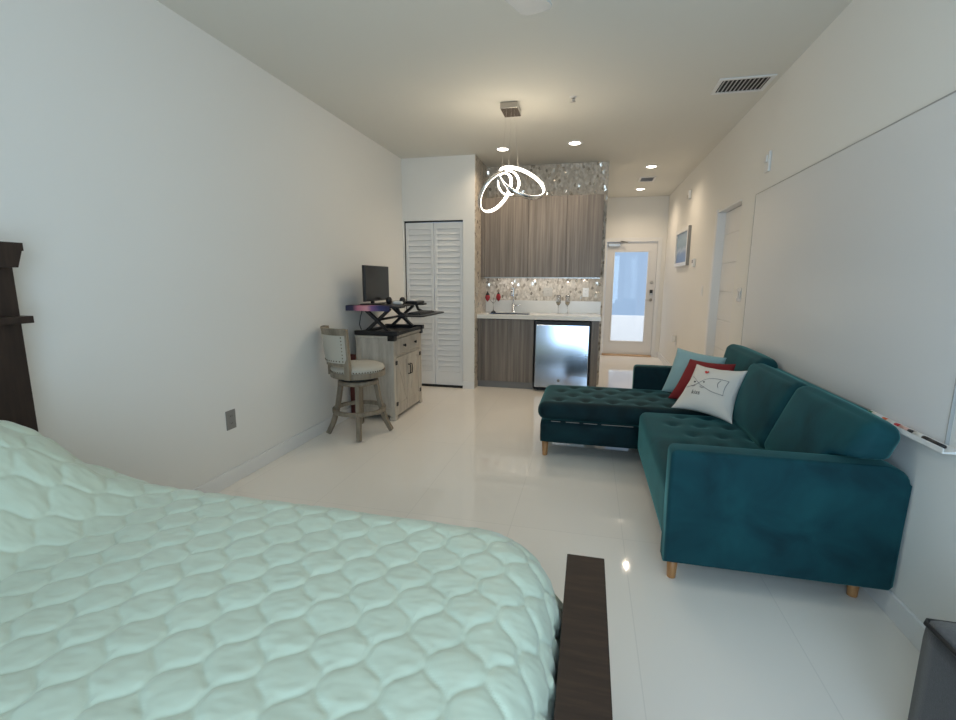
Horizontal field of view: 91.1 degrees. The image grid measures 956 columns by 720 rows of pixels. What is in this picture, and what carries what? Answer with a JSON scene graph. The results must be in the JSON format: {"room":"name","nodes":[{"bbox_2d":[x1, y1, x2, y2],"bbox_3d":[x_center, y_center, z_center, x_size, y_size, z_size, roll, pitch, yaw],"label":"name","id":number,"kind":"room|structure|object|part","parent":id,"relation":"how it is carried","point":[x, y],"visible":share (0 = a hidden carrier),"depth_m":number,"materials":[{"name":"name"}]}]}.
{"room":"studio apartment","nodes":[
{"label":"studio apartment","id":0,"kind":"room"},
{"bbox_2d":[0,0,404,489],"bbox_3d":[-1.634,-0.584,3.119,0.100,2.780,7.128,3,10,13],"label":"wall","id":1,"kind":"structure","parent":0,"point":[189,223],"depth_m":2.60,"materials":[{"name":"white paint"}]},
{"bbox_2d":[225,409,235,430],"bbox_3d":[-1.628,0.393,3.090,0.008,0.128,0.082,3,10,13],"label":"wall outlet","id":2,"kind":"object","parent":1,"relation":"attached to","point":[230,415],"visible":1,"depth_m":3.08,"materials":[{"name":"grey plastic"}]},
{"bbox_2d":[193,407,350,492],"bbox_3d":[-1.654,0.789,3.042,0.014,0.100,6.328,3,10,13],"label":"baseboard","id":3,"kind":"structure","parent":1,"relation":"attached to","point":[232,476],"depth_m":3.42,"materials":[{"name":"white paint"}]},
{"bbox_2d":[404,221,406,317],"bbox_3d":[-0.900,-0.693,5.946,0.006,2.055,0.048,3,10,13],"label":"trim","id":4,"kind":"structure","parent":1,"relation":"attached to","point":[404,221],"depth_m":5.84,"materials":[{"name":"black"}]},
{"bbox_2d":[401,155,474,381],"bbox_3d":[-0.401,-1.086,6.110,0.911,2.780,0.742,3,10,13],"label":"wall","id":5,"kind":"structure","parent":0,"point":[442,188],"depth_m":5.61,"materials":[{"name":"white paint"}]},
{"bbox_2d":[405,223,435,383],"bbox_3d":[-0.718,-0.688,5.907,0.362,2.005,0.033,3,10,13],"label":"door","id":6,"kind":"structure","parent":5,"relation":"in","point":[419,236],"depth_m":5.85,"materials":[{"name":"white paint"}]},
{"bbox_2d":[404,220,462,222],"bbox_3d":[-0.535,-1.681,5.692,0.746,0.014,0.048,3,10,13],"label":"trim","id":7,"kind":"structure","parent":5,"relation":"attached to","point":[445,220],"depth_m":5.68,"materials":[{"name":"black metal"}]},
{"bbox_2d":[422,383,462,387],"bbox_3d":[-0.546,0.326,6.030,0.746,0.022,0.056,3,10,13],"label":"trim","id":8,"kind":"structure","parent":5,"relation":"attached to","point":[433,385],"depth_m":5.98,"materials":[{"name":"black metal"}]},
{"bbox_2d":[434,222,462,385],"bbox_3d":[-0.364,-0.670,5.808,0.362,2.005,0.065,3,10,13],"label":"door","id":9,"kind":"structure","parent":5,"relation":"in","point":[448,236],"depth_m":5.80,"materials":[{"name":"white paint"}]},
{"bbox_2d":[463,381,473,388],"bbox_3d":[-0.119,0.318,5.887,0.148,0.090,0.012,3,10,13],"label":"baseboard","id":10,"kind":"structure","parent":5,"relation":"attached to","point":[466,385],"depth_m":5.88,"materials":[{"name":"white paint"}]},
{"bbox_2d":[474,155,486,388],"bbox_3d":[0.034,-1.058,5.961,0.006,2.780,0.638,3,10,13],"label":"wall","id":11,"kind":"structure","parent":0,"point":[480,168],"depth_m":5.80,"materials":[{"name":"tile"}]},
{"bbox_2d":[157,0,852,197],"bbox_3d":[0.458,-2.151,3.747,3.820,0.120,9.800,3,10,13],"label":"ceiling","id":12,"kind":"structure","parent":0,"point":[417,78],"depth_m":3.17,"materials":[{"name":"white paint"}]},
{"bbox_2d":[495,147,508,151],"bbox_3d":[0.274,-2.329,5.188,0.172,0.012,0.172,3,10,13],"label":"recessed light","id":13,"kind":"object","parent":12,"relation":"in","point":[502,149],"visible":0.94,"depth_m":5.17,"materials":[{"name":"white plastic"}]},
{"bbox_2d":[500,101,520,118],"label":"ceiling canopy","id":14,"kind":"object","parent":12,"relation":"hanging from","point":[510,109],"depth_m":3.85,"materials":[{"name":"silver metal"}]},
{"bbox_2d":[478,165,545,212],"label":"pendant","id":15,"kind":"object","parent":14,"relation":"hanging from","point":[510,190],"depth_m":4.00,"materials":[{"name":"silver metal"}]},
{"bbox_2d":[505,0,551,15],"bbox_3d":[-0.210,-1.551,1.586,1.032,0.345,1.121,3,10,13],"label":"ceiling light","id":16,"kind":"object","parent":12,"relation":"hanging from","point":[524,7],"visible":1,"depth_m":1.99,"materials":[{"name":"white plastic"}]},
{"bbox_2d":[569,96,576,102],"bbox_3d":[0.754,-2.064,3.712,0.060,0.035,0.060,3,10,13],"label":"sprinkler","id":17,"kind":"object","parent":12,"relation":"attached to","point":[571,97],"visible":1,"depth_m":3.71,"materials":[{"name":"white plastic"}]},
{"bbox_2d":[567,141,582,145],"bbox_3d":[1.022,-2.284,4.944,0.172,0.012,0.172,3,10,13],"label":"recessed light","id":18,"kind":"object","parent":12,"relation":"in","point":[572,143],"visible":1,"depth_m":4.93,"materials":[{"name":"white"}]},
{"bbox_2d":[638,176,656,181],"bbox_3d":[2.402,-2.570,6.661,0.220,0.010,0.320,3,10,13],"label":"ceiling vent","id":19,"kind":"object","parent":12,"relation":"in","point":[649,178],"visible":1,"depth_m":6.66,"materials":[{"name":"white metal"}]},
{"bbox_2d":[645,165,658,167],"bbox_3d":[2.199,-2.447,5.938,0.172,0.012,0.172,3,10,13],"label":"recessed light","id":20,"kind":"object","parent":12,"relation":"in","point":[647,166],"visible":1,"depth_m":5.91,"materials":[{"name":"white"}]},
{"bbox_2d":[710,74,776,94],"bbox_3d":[1.946,-2.027,3.455,0.370,0.010,0.290,3,10,13],"label":"ceiling vent","id":21,"kind":"object","parent":12,"relation":"in","point":[757,83],"visible":1,"depth_m":3.45,"materials":[{"name":"white metal"}]},
{"bbox_2d":[486,161,608,384],"bbox_3d":[0.858,-1.085,6.144,1.526,2.780,0.100,3,10,13],"label":"wall","id":22,"kind":"structure","parent":0,"point":[586,178],"depth_m":5.96,"materials":[{"name":"tile"}]},
{"bbox_2d":[481,194,603,278],"bbox_3d":[0.791,-1.512,5.861,1.471,0.968,0.333,3,10,13],"label":"upper cabinet","id":23,"kind":"object","parent":22,"relation":"attached to","point":[546,236],"visible":0.87,"depth_m":5.69,"materials":[{"name":"grey wood"}]},
{"bbox_3d":[0.351,-1.511,5.802,0.543,0.954,0.019,3,10,13],"label":"door","id":24,"kind":"part","parent":23,"relation":"part of","materials":[{"name":"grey wood"}]},
{"bbox_3d":[0.774,-1.014,5.786,1.418,0.012,0.012,3,10,13],"label":"light rail","id":25,"kind":"part","parent":23,"relation":"part of","materials":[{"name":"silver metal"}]},
{"bbox_3d":[0.841,-1.490,5.689,0.456,0.954,0.019,3,10,13],"label":"door","id":26,"kind":"part","parent":23,"relation":"part of","materials":[{"name":"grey wood"}]},
{"bbox_3d":[1.269,-1.471,5.590,0.415,0.954,0.019,3,10,13],"label":"door","id":27,"kind":"part","parent":23,"relation":"part of","materials":[{"name":"grey wood"}]},
{"bbox_2d":[543,288,551,296],"bbox_3d":[0.911,-0.886,6.109,0.115,0.115,0.008,3,10,13],"label":"wall outlet","id":28,"kind":"object","parent":22,"relation":"attached to","point":[547,291],"visible":1,"depth_m":6.11,"materials":[{"name":"beige plastic"}]},
{"bbox_2d":[582,288,588,296],"bbox_3d":[1.378,-0.865,6.001,0.075,0.115,0.008,3,10,13],"label":"wall outlet","id":29,"kind":"object","parent":22,"relation":"attached to","point":[585,290],"visible":1,"depth_m":6.00,"materials":[{"name":"white plastic"}]},
{"bbox_2d":[218,355,919,719],"bbox_3d":[0.443,0.699,4.232,3.820,0.100,9.800,3,10,13],"label":"floor","id":30,"kind":"structure","parent":0,"point":[701,643],"depth_m":2.33,"materials":[{"name":"tile"}]},
{"bbox_2d":[0,241,612,719],"bbox_3d":[-0.931,0.457,0.906,2.343,1.478,1.626,3,10,13],"label":"bed","id":31,"kind":"object","parent":30,"relation":"on","point":[583,685],"visible":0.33,"depth_m":1.27,"materials":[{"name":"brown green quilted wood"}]},
{"bbox_3d":[-1.997,-0.273,1.035,0.147,0.093,1.622,3,10,13],"label":"crown","id":32,"kind":"part","parent":31,"relation":"part of","materials":[{"name":"brown wood"}]},
{"bbox_3d":[-2.005,0.440,1.188,0.070,1.405,1.540,3,10,13],"label":"headboard","id":33,"kind":"part","parent":31,"relation":"part of","materials":[{"name":"brown wood"}]},
{"bbox_2d":[0,420,562,719],"bbox_3d":[-0.884,0.631,1.017,2.200,0.802,1.648,3,10,13],"label":"quilt","id":34,"kind":"object","parent":31,"relation":"on","point":[123,597],"visible":0.99,"depth_m":1.06,"materials":[{"name":"green fabric"}]},
{"bbox_3d":[0.158,0.748,0.718,0.113,0.026,1.548,3,10,13],"label":"cap rail","id":35,"kind":"part","parent":31,"relation":"part of","materials":[{"name":"brown wood"}]},
{"bbox_2d":[350,354,355,412],"bbox_3d":[-1.226,0.254,4.620,0.062,0.630,0.025,3,10,13],"label":"board","id":36,"kind":"object","parent":30,"relation":"on","point":[353,356],"visible":0.33,"depth_m":4.62,"materials":[{"name":"paint"}]},
{"bbox_2d":[320,325,392,441],"bbox_3d":[-1.080,0.179,4.090,0.502,0.953,0.529,7,12,35],"label":"counter stool","id":37,"kind":"object","parent":30,"relation":"on","point":[358,374],"visible":1,"depth_m":3.94,"materials":[{"name":"grey wood"}]},
{"bbox_3d":[-1.229,-0.240,3.885,0.121,0.060,0.426,-7,12,-38],"label":"rail","id":38,"kind":"part","parent":37,"relation":"part of","materials":[{"name":"grey wood"}]},
{"bbox_3d":[-1.251,0.410,4.107,0.172,0.489,0.050,-1,10,-10],"label":"leg","id":39,"kind":"part","parent":37,"relation":"part of","materials":[{"name":"grey wood"}]},
{"bbox_3d":[-1.209,0.022,3.947,0.101,0.032,0.372,-7,12,-38],"label":"rail","id":40,"kind":"part","parent":37,"relation":"part of","materials":[{"name":"grey wood"}]},
{"bbox_3d":[-1.071,-0.040,3.811,0.049,0.424,0.082,3,10,13],"label":"post","id":41,"kind":"part","parent":37,"relation":"part of","materials":[{"name":"grey wood"}]},
{"bbox_3d":[-1.047,0.053,4.084,0.458,0.072,0.458,3,10,13],"label":"seat","id":42,"kind":"part","parent":37,"relation":"part of","materials":[{"name":"beige fabric"}]},
{"bbox_3d":[-1.047,0.152,4.101,0.310,0.026,0.310,3,10,13],"label":"swivel plate","id":43,"kind":"part","parent":37,"relation":"part of","materials":[{"name":"black metal"}]},
{"bbox_3d":[-1.008,0.439,3.945,0.050,0.489,0.172,-2,10,-11],"label":"leg","id":44,"kind":"part","parent":37,"relation":"part of","materials":[{"name":"grey wood"}]},
{"bbox_3d":[-1.086,0.370,4.344,0.050,0.489,0.172,-1,10,-10],"label":"leg","id":45,"kind":"part","parent":37,"relation":"part of","materials":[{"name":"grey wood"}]},
{"bbox_3d":[-0.846,0.399,4.181,0.172,0.489,0.050,-1,10,-10],"label":"leg","id":46,"kind":"part","parent":37,"relation":"part of","materials":[{"name":"grey wood"}]},
{"bbox_2d":[355,329,422,420],"bbox_3d":[-0.884,0.115,4.866,0.428,0.825,0.779,3,10,13],"label":"base cabinet","id":47,"kind":"object","parent":30,"relation":"on","point":[401,384],"visible":0.87,"depth_m":4.55,"materials":[{"name":"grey wood"}]},
{"bbox_2d":[354,302,443,335],"bbox_3d":[-0.793,-0.428,4.769,0.745,0.278,0.780,3,10,13],"label":"desk riser","id":48,"kind":"object","parent":47,"relation":"on","point":[393,329],"visible":0.94,"depth_m":4.55,"materials":[{"name":"black plastic"}]},
{"bbox_2d":[346,305,393,311],"bbox_3d":[-1.029,-0.492,4.447,0.445,0.052,0.105,3,10,13],"label":"desk mat","id":49,"kind":"object","parent":48,"relation":"on","point":[385,308],"visible":1,"depth_m":4.41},
{"bbox_2d":[359,265,388,329],"bbox_3d":[-1.036,-0.611,4.592,0.174,0.610,0.530,3,10,13],"label":"monitor","id":50,"kind":"object","parent":48,"relation":"on","point":[375,279],"visible":0.92,"depth_m":4.51,"materials":[{"name":"black plastic"}]},
{"bbox_3d":[-0.961,-0.377,4.461,0.267,0.239,0.042,3,10,13],"label":"scissor arm","id":51,"kind":"part","parent":48,"relation":"part of","materials":[{"name":"black plastic"}]},
{"bbox_3d":[-0.956,-0.381,4.484,0.267,0.239,0.042,3,10,13],"label":"scissor arm","id":52,"kind":"part","parent":48,"relation":"part of","materials":[{"name":"black plastic"}]},
{"bbox_3d":[-0.886,-0.313,4.797,0.440,0.042,0.755,3,10,13],"label":"frame","id":53,"kind":"part","parent":48,"relation":"part of","materials":[{"name":"black plastic"}]},
{"bbox_2d":[386,297,405,304],"bbox_3d":[-0.806,-0.597,4.707,0.186,0.074,0.164,3,10,13],"label":"headphones","id":54,"kind":"object","parent":48,"relation":"on","point":[389,300],"visible":0.91,"depth_m":4.65,"materials":[{"name":"black plastic"}]},
{"bbox_2d":[386,297,391,303],"bbox_3d":[-0.887,-0.593,4.680,0.042,0.074,0.073,3,10,13],"label":"ear cup","id":55,"kind":"object","parent":54,"relation":"on","point":[388,300],"depth_m":4.66,"materials":[{"name":"black plastic"}]},
{"bbox_2d":[399,297,405,304],"bbox_3d":[-0.747,-0.587,4.647,0.042,0.074,0.073,3,10,13],"label":"ear cup","id":56,"kind":"object","parent":54,"relation":"on","point":[402,299],"depth_m":4.62,"materials":[{"name":"black plastic"}]},
{"bbox_2d":[393,301,402,304],"bbox_3d":[-0.786,-0.563,4.606,0.100,0.036,0.055,3,10,13],"label":"computer mouse","id":57,"kind":"object","parent":48,"relation":"on","point":[394,302],"visible":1,"depth_m":4.59,"materials":[{"name":"white plastic"}]},
{"bbox_3d":[-0.822,-0.476,5.046,0.267,0.239,0.042,3,10,13],"label":"scissor arm","id":58,"kind":"part","parent":48,"relation":"part of","materials":[{"name":"black plastic"}]},
{"bbox_3d":[-0.816,-0.480,5.069,0.267,0.239,0.042,3,10,13],"label":"scissor arm","id":59,"kind":"part","parent":48,"relation":"part of","materials":[{"name":"black plastic"}]},
{"bbox_2d":[405,300,423,303],"bbox_3d":[-0.683,-0.616,4.950,0.170,0.033,0.230,3,10,13],"label":"dock","id":60,"kind":"object","parent":48,"relation":"on","point":[407,301],"visible":0.89,"depth_m":4.85,"materials":[{"name":"black plastic"}]},
{"bbox_2d":[396,311,443,316],"bbox_3d":[-0.561,-0.463,4.707,0.270,0.014,0.670,3,10,13],"label":"keyboard tray","id":61,"kind":"object","parent":48,"relation":"on","point":[402,314],"depth_m":4.46,"materials":[{"name":"black plastic"}]},
{"bbox_2d":[408,310,433,314],"bbox_3d":[-0.567,-0.479,4.701,0.130,0.019,0.420,3,10,13],"label":"keyboard","id":62,"kind":"object","parent":48,"relation":"on","point":[420,312],"visible":1,"depth_m":4.59,"materials":[{"name":"black plastic"}]},
{"bbox_3d":[-0.756,0.206,4.683,0.020,0.511,0.318,3,10,13],"label":"door","id":63,"kind":"part","parent":47,"relation":"part of","materials":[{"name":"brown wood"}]},
{"bbox_3d":[-0.717,-0.172,4.778,0.020,0.154,0.638,3,10,13],"label":"drawer","id":64,"kind":"part","parent":47,"relation":"part of","materials":[{"name":"brown wood"}]},
{"bbox_3d":[-0.682,0.154,4.992,0.020,0.511,0.318,3,10,13],"label":"door","id":65,"kind":"part","parent":47,"relation":"part of","materials":[{"name":"brown wood"}]},
{"bbox_2d":[477,318,535,388],"bbox_3d":[0.394,-0.117,6.104,0.708,0.879,0.496,3,10,13],"label":"base cabinet","id":66,"kind":"object","parent":30,"relation":"on","point":[505,348],"visible":0.94,"depth_m":5.87,"materials":[{"name":"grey wood"}]},
{"bbox_3d":[0.209,-0.124,5.898,0.322,0.784,0.019,3,10,13],"label":"door","id":67,"kind":"part","parent":66,"relation":"part of","materials":[{"name":"grey wood"}]},
{"bbox_3d":[0.525,-0.110,5.825,0.323,0.784,0.019,3,10,13],"label":"door","id":68,"kind":"part","parent":66,"relation":"part of","materials":[{"name":"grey wood"}]},
{"bbox_2d":[477,300,600,320],"bbox_3d":[0.777,-0.634,5.909,1.499,0.208,0.534,3,10,13],"label":"countertop","id":69,"kind":"structure","parent":66,"relation":"on","point":[537,310],"depth_m":6.03,"materials":[{"name":"white stone"}]},
{"bbox_2d":[485,291,500,312],"bbox_3d":[0.195,-0.760,6.107,0.212,0.285,0.072,3,10,13],"label":"stand","id":70,"kind":"object","parent":69,"relation":"on","point":[498,296],"visible":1,"depth_m":6.09,"materials":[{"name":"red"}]},
{"bbox_2d":[487,313,529,319],"bbox_3d":[0.401,-0.485,6.000,0.520,0.212,0.260,3,10,13],"label":"sink","id":71,"kind":"object","parent":69,"relation":"in","point":[489,313],"visible":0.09,"depth_m":6.07,"materials":[{"name":"silver metal"}]},
{"bbox_2d":[511,281,520,312],"bbox_3d":[0.485,-0.811,6.056,0.127,0.406,0.162,3,10,13],"label":"faucet","id":72,"kind":"object","parent":69,"relation":"on","point":[512,284],"visible":1,"depth_m":6.11,"materials":[{"name":"silver metal"}]},
{"bbox_3d":[0.448,-0.861,6.051,0.022,0.306,0.142,3,10,13],"label":"spout","id":73,"kind":"part","parent":72,"relation":"part of","materials":[{"name":"silver metal"}]},
{"bbox_2d":[556,295,560,308],"bbox_3d":[1.021,-0.704,5.951,0.066,0.235,0.066,3,10,13],"label":"stemmed glass","id":74,"kind":"object","parent":69,"relation":"on","point":[558,297],"visible":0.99,"depth_m":5.92,"materials":[{"name":"clear"}]},
{"bbox_2d":[565,295,569,309],"bbox_3d":[1.131,-0.699,5.926,0.066,0.235,0.066,3,10,13],"label":"stemmed glass","id":75,"kind":"object","parent":69,"relation":"on","point":[567,297],"visible":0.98,"depth_m":5.89,"materials":[{"name":"clear glass"}]},
{"bbox_2d":[533,320,590,389],"bbox_3d":[1.061,-0.069,5.897,0.664,0.862,0.550,3,10,13],"label":"mini fridge","id":76,"kind":"object","parent":30,"relation":"on","point":[562,347],"visible":0.81,"depth_m":5.65,"materials":[{"name":"silver metal"}]},
{"bbox_3d":[1.018,-0.444,5.638,0.664,0.038,0.034,3,10,13],"label":"trim","id":77,"kind":"part","parent":76,"relation":"part of","materials":[{"name":"black plastic"}]},
{"bbox_2d":[589,321,598,386],"bbox_3d":[1.448,-0.070,5.861,0.087,0.879,0.496,3,10,13],"label":"end panel","id":78,"kind":"object","parent":30,"relation":"on","point":[595,324],"visible":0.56,"depth_m":5.61,"materials":[{"name":"grey wood"}]},
{"bbox_2d":[538,344,911,597],"bbox_3d":[1.157,0.413,3.075,1.600,0.858,2.238,3,10,13],"label":"sectional sofa","id":79,"kind":"object","parent":30,"relation":"on","point":[799,484],"visible":0.89,"depth_m":2.00,"materials":[{"name":"teal fabric"}]},
{"bbox_3d":[0.524,0.679,3.667,0.052,0.128,0.052,3,10,13],"label":"leg","id":80,"kind":"part","parent":79,"relation":"part of","materials":[{"name":"brown wood"}]},
{"bbox_2d":[538,385,711,425],"bbox_3d":[1.212,0.362,3.728,1.405,0.155,0.705,3,10,13],"label":"cushion","id":81,"kind":"object","parent":79,"relation":"on","point":[564,405],"depth_m":3.53,"materials":[{"name":"teal fabric"}]},
{"bbox_3d":[1.762,0.312,4.019,0.840,0.510,0.110,3,10,13],"label":"armrest","id":82,"kind":"part","parent":79,"relation":"part of","materials":[{"name":"teal fabric"}]},
{"bbox_3d":[0.894,0.938,2.159,0.052,0.128,0.052,3,10,13],"label":"leg","id":83,"kind":"part","parent":79,"relation":"part of","materials":[{"name":"brown wood"}]},
{"bbox_2d":[662,348,725,391],"bbox_3d":[1.708,0.105,3.696,0.198,0.358,0.467,-7,12,-37],"label":"cushion","id":84,"kind":"object","parent":79,"relation":"on","point":[682,357],"visible":0.47,"depth_m":3.74,"materials":[{"name":"teal fabric"}]},
{"bbox_2d":[668,359,735,398],"bbox_3d":[1.664,0.167,3.469,0.182,0.316,0.461,-6,12,-33],"label":"cushion","id":85,"kind":"object","parent":79,"relation":"on","point":[688,372],"visible":0.4,"depth_m":3.53,"materials":[{"name":"red fabric"}]},
{"bbox_2d":[638,412,765,531],"bbox_3d":[1.328,0.628,2.701,0.655,0.326,1.260,3,10,13],"label":"seat cushion","id":86,"kind":"object","parent":79,"relation":"on","point":[657,431],"depth_m":2.80,"materials":[{"name":"teal fabric"}]},
{"bbox_2d":[671,364,747,423],"bbox_3d":[1.621,0.211,3.228,0.303,0.310,0.452,-6,12,-33],"label":"cushion","id":87,"kind":"object","parent":79,"relation":"on","point":[710,391],"visible":1,"depth_m":3.16,"materials":[{"name":"white fabric"}]},
{"bbox_2d":[723,344,777,370],"bbox_3d":[1.962,0.120,3.467,0.193,0.404,0.795,3,10,13],"label":"cushion","id":88,"kind":"object","parent":79,"relation":"on","point":[745,359],"depth_m":3.34,"materials":[{"name":"teal fabric"}]},
{"bbox_2d":[732,363,808,447],"bbox_3d":[1.752,0.266,2.862,0.262,0.417,0.730,3,10,13],"label":"cushion","id":89,"kind":"object","parent":79,"relation":"on","point":[765,390],"depth_m":2.73,"materials":[{"name":"teal fabric"}]},
{"bbox_3d":[1.268,0.654,2.001,0.879,0.527,0.110,3,10,13],"label":"armrest","id":90,"kind":"part","parent":79,"relation":"part of","materials":[{"name":"teal fabric"}]},
{"bbox_3d":[1.901,0.308,3.021,0.118,0.490,1.930,3,10,13],"label":"frame","id":91,"kind":"part","parent":79,"relation":"part of","materials":[{"name":"teal fabric"}]},
{"bbox_2d":[764,386,899,459],"bbox_3d":[1.589,0.378,2.170,0.263,0.413,0.700,3,10,13],"label":"cushion","id":92,"kind":"object","parent":79,"relation":"on","point":[822,424],"depth_m":2.03,"materials":[{"name":"teal fabric"}]},
{"bbox_3d":[1.631,0.963,2.034,0.052,0.128,0.052,3,10,13],"label":"leg","id":93,"kind":"part","parent":79,"relation":"part of","materials":[{"name":"brown wood"}]},
{"bbox_2d":[908,618,955,719],"bbox_3d":[1.269,0.988,0.873,0.331,0.463,0.851,3,10,13],"label":"cabinet","id":94,"kind":"object","parent":30,"relation":"on","point":[934,689],"visible":1,"depth_m":1.23,"materials":[{"name":"grey wood"}]},
{"bbox_2d":[606,196,669,351],"bbox_3d":[2.684,-1.457,8.386,1.189,2.780,0.100,3,10,13],"label":"wall","id":95,"kind":"structure","parent":0,"point":[627,217],"depth_m":8.15,"materials":[{"name":"white"}]},
{"bbox_2d":[602,353,650,356],"bbox_3d":[2.705,-0.094,8.575,0.852,0.030,0.130,3,10,13],"label":"trim","id":96,"kind":"structure","parent":95,"relation":"attached to","point":[609,354],"depth_m":8.52,"materials":[{"name":"brown wood"}]},
{"bbox_2d":[602,241,657,354],"bbox_3d":[2.703,-1.098,8.373,0.843,2.018,0.163,3,10,13],"label":"door","id":97,"kind":"structure","parent":95,"relation":"in","point":[643,347],"depth_m":8.41,"materials":[{"name":"white paint"}]},
{"bbox_2d":[600,237,662,356],"bbox_3d":[2.714,-1.116,8.423,0.990,2.095,0.105,3,10,13],"label":"trim","id":98,"kind":"structure","parent":95,"relation":"attached to","point":[659,240],"depth_m":8.29,"materials":[{"name":"white paint"}]},
{"bbox_2d":[659,0,955,622],"bbox_3d":[2.211,-0.643,3.583,0.120,2.780,9.800,3,10,13],"label":"wall","id":99,"kind":"structure","parent":0,"point":[878,63],"depth_m":2.44,"materials":[{"name":"white paint"}]},
{"bbox_2d":[658,352,671,365],"bbox_3d":[2.848,0.174,6.794,0.014,0.100,3.410,3,10,13],"label":"baseboard","id":100,"kind":"structure","parent":99,"relation":"attached to","point":[664,361],"depth_m":7.75,"materials":[{"name":"white paint"}]},
{"bbox_2d":[671,335,676,346],"bbox_3d":[2.852,-0.281,6.826,0.060,0.164,0.075,3,10,13],"label":"wall outlet","id":101,"kind":"object","parent":99,"relation":"attached to","point":[673,339],"visible":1,"depth_m":6.79,"materials":[{"name":"white plastic"}]},
{"bbox_2d":[671,335,675,341],"bbox_3d":[2.848,-0.313,6.821,0.052,0.100,0.070,3,10,13],"label":"night light","id":102,"kind":"object","parent":101,"relation":"attached to","point":[673,339],"depth_m":6.79,"materials":[{"name":"white plastic"}]},
{"bbox_2d":[674,225,691,266],"bbox_3d":[2.858,-1.572,6.561,0.040,0.510,0.906,3,10,13],"label":"picture frame","id":103,"kind":"object","parent":99,"relation":"attached to","point":[683,236],"visible":1,"depth_m":6.48,"materials":[{"name":"white paint"}]},
{"bbox_2d":[676,231,686,262],"bbox_3d":[2.860,-1.572,6.564,0.006,0.410,0.800,3,10,13],"label":"print","id":104,"kind":"object","parent":103,"relation":"attached to","point":[681,236],"depth_m":6.61},
{"bbox_2d":[687,190,690,199],"bbox_3d":[2.816,-2.204,6.249,0.037,0.110,0.100,3,10,13],"label":"wall sensor","id":105,"kind":"object","parent":99,"relation":"attached to","point":[689,191],"visible":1,"depth_m":6.21,"materials":[{"name":"white plastic"}]},
{"bbox_2d":[691,258,695,266],"bbox_3d":[2.677,-1.209,5.825,0.030,0.100,0.110,3,10,13],"label":"thermostat","id":106,"kind":"object","parent":99,"relation":"attached to","point":[693,262],"visible":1,"depth_m":5.78,"materials":[{"name":"white plastic"}]},
{"bbox_2d":[704,199,741,355],"bbox_3d":[2.417,-0.463,4.636,0.086,2.075,0.833,3,10,13],"label":"trim","id":107,"kind":"structure","parent":99,"relation":"attached to","point":[720,220],"depth_m":4.91,"materials":[{"name":"white paint"}]},
{"bbox_2d":[713,205,741,357],"bbox_3d":[2.467,-0.441,4.588,0.047,2.032,0.756,3,10,13],"label":"door","id":108,"kind":"structure","parent":99,"relation":"in","point":[732,225],"depth_m":4.65,"materials":[{"name":"white paint"}]},
{"bbox_2d":[736,288,741,301],"bbox_3d":[2.244,-0.562,4.032,0.010,0.118,0.115,3,10,13],"label":"light switch","id":109,"kind":"object","parent":99,"relation":"attached to","point":[739,290],"visible":1,"depth_m":4.02,"materials":[{"name":"white plastic"}]},
{"bbox_2d":[764,150,771,173],"bbox_3d":[2.148,-1.471,3.485,0.030,0.145,0.090,3,10,13],"label":"fire alarm","id":110,"kind":"object","parent":99,"relation":"attached to","point":[767,159],"visible":1,"depth_m":3.46,"materials":[{"name":"white plastic"}]},
{"bbox_2d":[741,90,955,454],"bbox_3d":[1.890,-0.495,2.645,0.070,1.252,2.433,3,10,13],"label":"whiteboard","id":111,"kind":"object","parent":99,"relation":"attached to","point":[851,287],"visible":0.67,"depth_m":2.13,"materials":[{"name":"white plastic"}]},
{"bbox_2d":[882,417,895,423],"bbox_3d":[1.674,0.253,1.901,0.018,0.018,0.106,3,10,13],"label":"marker","id":112,"kind":"object","parent":111,"relation":"on","point":[884,418],"visible":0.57,"depth_m":1.90,"materials":[{"name":"white plastic"}]},
{"bbox_2d":[893,423,908,430],"bbox_3d":[1.655,0.266,1.822,0.018,0.018,0.106,3,10,13],"label":"marker","id":113,"kind":"object","parent":111,"relation":"on","point":[895,424],"visible":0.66,"depth_m":1.83,"materials":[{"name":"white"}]},
{"bbox_2d":[870,410,955,454],"bbox_3d":[1.661,0.267,1.834,0.054,0.018,0.525,3,10,13],"label":"tray","id":114,"kind":"object","parent":111,"relation":"on","point":[922,430],"depth_m":1.75,"materials":[{"name":"white plastic"}]},
{"bbox_2d":[907,429,923,436],"bbox_3d":[1.636,0.279,1.743,0.018,0.018,0.106,3,10,13],"label":"marker","id":115,"kind":"object","parent":111,"relation":"on","point":[908,430],"visible":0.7,"depth_m":1.75,"materials":[{"name":"white"}]},
{"bbox_2d":[921,436,946,448],"bbox_3d":[1.618,0.292,1.666,0.018,0.018,0.106,3,10,13],"label":"marker","id":116,"kind":"object","parent":111,"relation":"on","point":[923,437],"visible":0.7,"depth_m":1.65,"materials":[{"name":"black plastic"}]},
{"bbox_2d":[862,587,925,651],"bbox_3d":[1.657,1.016,1.803,0.014,0.100,5.390,3,10,13],"label":"baseboard","id":117,"kind":"structure","parent":99,"relation":"attached to","point":[895,609],"depth_m":1.84,"materials":[{"name":"white paint"}]},
{"bbox_3d":[2.751,-0.151,9.658,8.000,0.180,1.950,3,10,13],"label":"floor","id":118,"kind":"structure","parent":0,"visible":0},
{"bbox_2d":[602,315,643,342],"bbox_3d":[2.925,-0.672,10.310,8.000,0.630,0.150,3,10,13],"label":"wall","id":119,"kind":"structure","parent":118,"relation":"on","point":[623,327],"depth_m":10.16,"materials":[{"name":"white paint"}]}
]}

